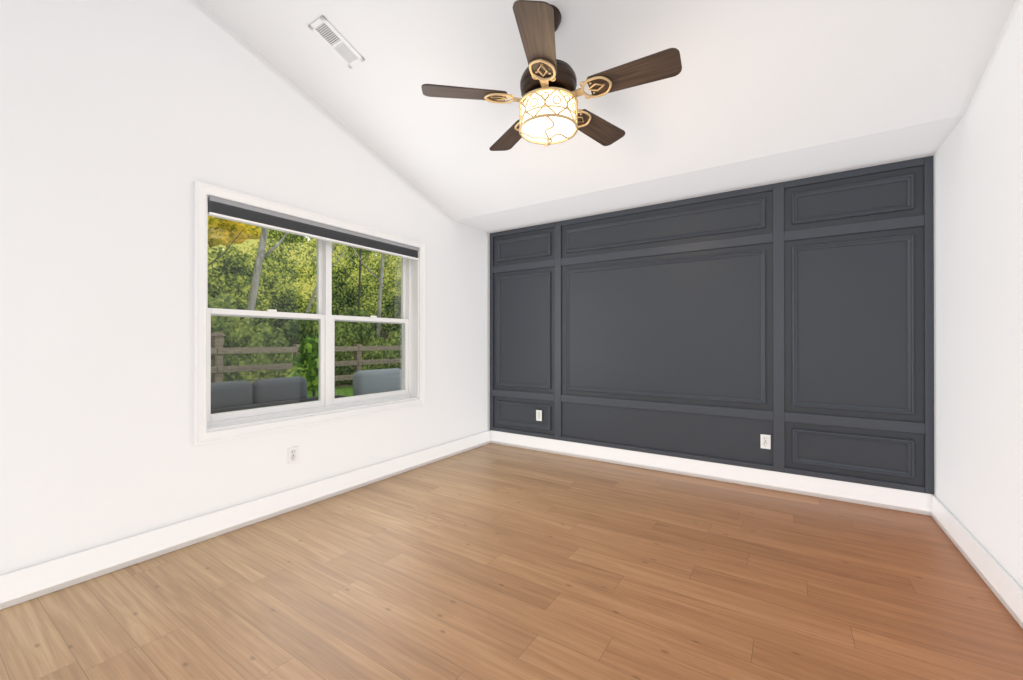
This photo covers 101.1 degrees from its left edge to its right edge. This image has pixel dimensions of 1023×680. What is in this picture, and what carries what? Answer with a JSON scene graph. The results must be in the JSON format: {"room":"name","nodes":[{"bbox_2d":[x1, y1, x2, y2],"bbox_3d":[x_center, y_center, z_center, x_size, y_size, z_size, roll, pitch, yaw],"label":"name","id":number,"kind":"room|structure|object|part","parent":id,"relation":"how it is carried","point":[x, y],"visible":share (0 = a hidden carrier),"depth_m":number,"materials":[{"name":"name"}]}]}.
{"room":"empty bedroom","nodes":[
{"label":"empty bedroom","id":0,"kind":"room"},
{"bbox_2d":[0,0,489,574],"bbox_3d":[-1.605,-0.814,3.055,0.220,4.013,5.040,0,0,34],"label":"wall","id":1,"kind":"structure","parent":0,"point":[124,124],"depth_m":2.28,"materials":[{"name":"white paint"}]},
{"bbox_2d":[0,430,491,609],"bbox_3d":[-1.507,1.118,2.986,0.016,0.150,4.600,0,0,33],"label":"baseboard","id":2,"kind":"structure","parent":1,"relation":"attached to","point":[30,583],"depth_m":2.45,"materials":[{"name":"white wood"}]},
{"bbox_2d":[288,446,297,464],"bbox_3d":[-1.531,0.810,2.954,0.010,0.114,0.070,0,0,34],"label":"outlet","id":3,"kind":"object","parent":1,"relation":"attached to","point":[292,455],"visible":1,"depth_m":2.95,"materials":[{"name":"white plastic"}]},
{"bbox_2d":[193,180,424,444],"bbox_3d":[-1.440,-0.156,3.297,0.268,1.544,1.856,0,0,34],"label":"window","id":4,"kind":"structure","parent":1,"relation":"in","point":[232,205],"depth_m":3.13,"materials":[{"name":"plastic"}]},
{"bbox_3d":[-1.467,-0.162,3.315,0.042,1.292,1.616,0,0,33],"label":"glass","id":5,"kind":"part","parent":4,"relation":"part of","materials":[{"name":"clear glass"}]},
{"bbox_2d":[206,195,418,260],"bbox_3d":[-1.355,-0.808,3.242,0.048,0.112,1.704,0,0,33],"label":"shade","id":6,"kind":"object","parent":4,"relation":"attached to","point":[219,206],"depth_m":3.00,"materials":[{"name":"fabric"}]},
{"bbox_2d":[0,443,1022,679],"bbox_3d":[0.039,1.250,1.961,4.165,0.120,5.040,0,0,34],"label":"floor","id":7,"kind":"structure","parent":0,"point":[491,561],"depth_m":1.97,"materials":[{"name":"brown wood"}]},
{"bbox_2d":[199,0,1015,232],"bbox_3d":[0.039,-2.038,1.970,4.165,1.577,5.040,0,0,34],"label":"ceiling","id":8,"kind":"structure","parent":0,"point":[754,93],"depth_m":2.55,"materials":[{"name":"white paint"}]},
{"bbox_2d":[308,15,364,67],"bbox_3d":[-1.076,-1.830,2.598,0.150,0.010,0.305,0,-19,33],"label":"ceiling vent","id":9,"kind":"object","parent":8,"relation":"in","point":[330,36],"visible":1,"depth_m":2.59,"materials":[{"name":"white metal"}]},
{"bbox_2d":[421,0,681,150],"bbox_3d":[0.231,-1.379,2.218,1.244,0.699,1.269,0,0,34],"label":"ceiling fan","id":10,"kind":"object","parent":8,"relation":"hanging from","point":[550,112],"visible":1,"depth_m":2.10,"materials":[{"name":"brown wood"}]},
{"bbox_3d":[-0.242,-1.271,2.168,0.430,0.040,0.158,0,0,-7],"label":"blade","id":11,"kind":"part","parent":10,"relation":"part of","materials":[{"name":"brown wood"}]},
{"bbox_3d":[0.005,-1.270,2.622,0.158,0.040,0.430,0,0,-25],"label":"blade","id":12,"kind":"part","parent":10,"relation":"part of","materials":[{"name":"brown wood"}]},
{"bbox_3d":[0.114,-1.272,1.792,0.158,0.040,0.430,0,0,10],"label":"blade","id":13,"kind":"part","parent":10,"relation":"part of","materials":[{"name":"brown wood"}]},
{"bbox_3d":[0.195,-1.158,2.225,0.276,0.158,0.276,0,0,33],"label":"lamp shade","id":14,"kind":"part","parent":10,"relation":"part of","materials":[{"name":"white glass"}]},
{"bbox_3d":[0.514,-1.270,2.528,0.430,0.040,0.158,0,0,-44],"label":"blade","id":15,"kind":"part","parent":10,"relation":"part of","materials":[{"name":"brown wood"}]},
{"bbox_3d":[0.581,-1.272,2.015,0.430,0.040,0.158,0,0,28],"label":"blade","id":16,"kind":"part","parent":10,"relation":"part of","materials":[{"name":"brown wood"}]},
{"bbox_2d":[494,165,924,486],"bbox_3d":[1.370,-0.175,3.975,3.725,2.740,0.220,0,0,34],"label":"wall","id":17,"kind":"structure","parent":0,"point":[693,328],"depth_m":3.55,"materials":[{"name":"grey paint"}]},
{"bbox_2d":[536,410,541,420],"bbox_3d":[0.295,0.812,4.523,0.070,0.114,0.010,0,0,34],"label":"electrical outlet","id":18,"kind":"object","parent":17,"relation":"attached to","point":[538,415],"visible":1,"depth_m":4.52,"materials":[{"name":"white plastic"}]},
{"bbox_2d":[492,430,927,514],"bbox_3d":[1.301,1.120,3.873,3.660,0.150,0.020,0,0,33],"label":"baseboard","id":19,"kind":"structure","parent":17,"relation":"attached to","point":[870,495],"depth_m":3.48,"materials":[{"name":"white wood"}]},
{"bbox_2d":[490,156,933,493],"bbox_3d":[1.302,-0.100,3.873,3.725,2.290,0.024,0,0,34],"label":"trim","id":20,"kind":"structure","parent":17,"relation":"attached to","point":[778,415],"depth_m":3.34,"materials":[{"name":"grey wood"}]},
{"bbox_2d":[761,434,770,448],"bbox_3d":[2.045,0.819,3.386,0.070,0.114,0.010,0,0,34],"label":"electrical outlet","id":21,"kind":"object","parent":17,"relation":"attached to","point":[765,441],"visible":1,"depth_m":3.38,"materials":[{"name":"white plastic"}]},
{"bbox_2d":[933,0,1022,588],"bbox_3d":[1.684,-0.819,0.878,0.220,4.013,5.040,0,0,34],"label":"wall","id":22,"kind":"structure","parent":0,"point":[978,313],"depth_m":2.10,"materials":[{"name":"white paint"}]},
{"bbox_2d":[928,494,1022,628],"bbox_3d":[1.586,1.112,0.938,0.016,0.150,4.600,0,0,33],"label":"baseboard","id":23,"kind":"structure","parent":22,"relation":"attached to","point":[1005,588],"depth_m":2.10,"materials":[{"name":"white wood"}]},
{"label":"outside","id":24,"kind":"structure","parent":0,"visible":0},
{"bbox_2d":[208,227,400,340],"bbox_3d":[-6.503,-6.279,13.867,13.693,17.000,29.886,0,0,34],"label":"trees","id":25,"kind":"object","parent":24,"point":[279,277],"depth_m":19.98,"materials":[{"name":"green plant"}]},
{"bbox_2d":[307,383,352,396],"bbox_3d":[-4.824,1.312,19.930,23.778,1.350,100.000,0,0,34],"label":"lawn","id":26,"kind":"structure","parent":24,"point":[344,388],"depth_m":11.42,"materials":[{"name":"green plant"}]},
{"bbox_2d":[208,216,260,265],"bbox_3d":[-9.865,-2.679,13.653,2.558,9.001,2.889,0,0,34],"label":"tree","id":27,"kind":"object","parent":26,"relation":"on","point":[232,230],"depth_m":13.76,"materials":[{"name":"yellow plant"}]},
{"bbox_2d":[247,227,287,320],"bbox_3d":[-6.599,-2.680,11.651,1.165,9.031,2.587,0,0,34],"label":"tree","id":28,"kind":"object","parent":26,"relation":"on","point":[255,284],"depth_m":11.40,"materials":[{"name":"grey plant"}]},
{"bbox_2d":[286,334,318,396],"bbox_3d":[-4.445,0.821,9.339,1.463,1.916,1.023,0,0,34],"label":"bush","id":29,"kind":"object","parent":26,"relation":"on","point":[311,370],"depth_m":9.09,"materials":[{"name":"green plant"}]},
{"bbox_2d":[208,292,401,385],"bbox_3d":[-5.754,0.191,12.102,1.124,3.051,12.601,0,0,34],"label":"shrubs","id":30,"kind":"object","parent":26,"relation":"on","point":[239,327],"depth_m":11.15,"materials":[{"name":"green plant"}]},
{"bbox_2d":[211,332,401,391],"bbox_3d":[-5.474,0.718,10.768,0.250,1.790,14.560,0,0,34],"label":"fence","id":31,"kind":"object","parent":26,"relation":"on","point":[217,366],"depth_m":10.13,"materials":[{"name":"brown wood"}]},
{"bbox_2d":[305,243,347,312],"bbox_3d":[-6.184,-2.673,14.565,1.728,9.023,2.995,0,0,34],"label":"tree","id":32,"kind":"object","parent":26,"relation":"on","point":[313,296],"depth_m":14.26,"materials":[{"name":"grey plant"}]},
{"bbox_2d":[335,248,370,307],"bbox_3d":[-6.181,-2.671,16.990,1.175,9.001,1.580,0,0,34],"label":"tree","id":33,"kind":"object","parent":26,"relation":"on","point":[359,276],"depth_m":16.97,"materials":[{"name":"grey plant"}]},
{"bbox_2d":[352,247,385,336],"bbox_3d":[-4.883,-2.673,15.866,1.673,9.007,2.069,0,0,34],"label":"tree","id":34,"kind":"object","parent":26,"relation":"on","point":[380,292],"depth_m":15.79,"materials":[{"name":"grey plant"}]},
{"bbox_3d":[-2.890,1.506,4.379,3.370,0.380,8.200,0,0,33],"label":"patio","id":35,"kind":"object","parent":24,"visible":0},
{"bbox_2d":[211,376,318,413],"bbox_3d":[-3.375,0.887,4.708,0.900,0.861,2.110,0,0,34],"label":"outdoor sofa","id":36,"kind":"object","parent":35,"relation":"on","point":[270,384],"depth_m":4.82,"materials":[{"name":"fabric"}]},
{"bbox_2d":[334,368,401,397],"bbox_3d":[-2.208,0.881,6.471,0.900,0.881,1.040,0,0,34],"label":"outdoor chair","id":37,"kind":"object","parent":35,"relation":"on","point":[367,376],"depth_m":6.17,"materials":[{"name":"fabric"}]}
]}

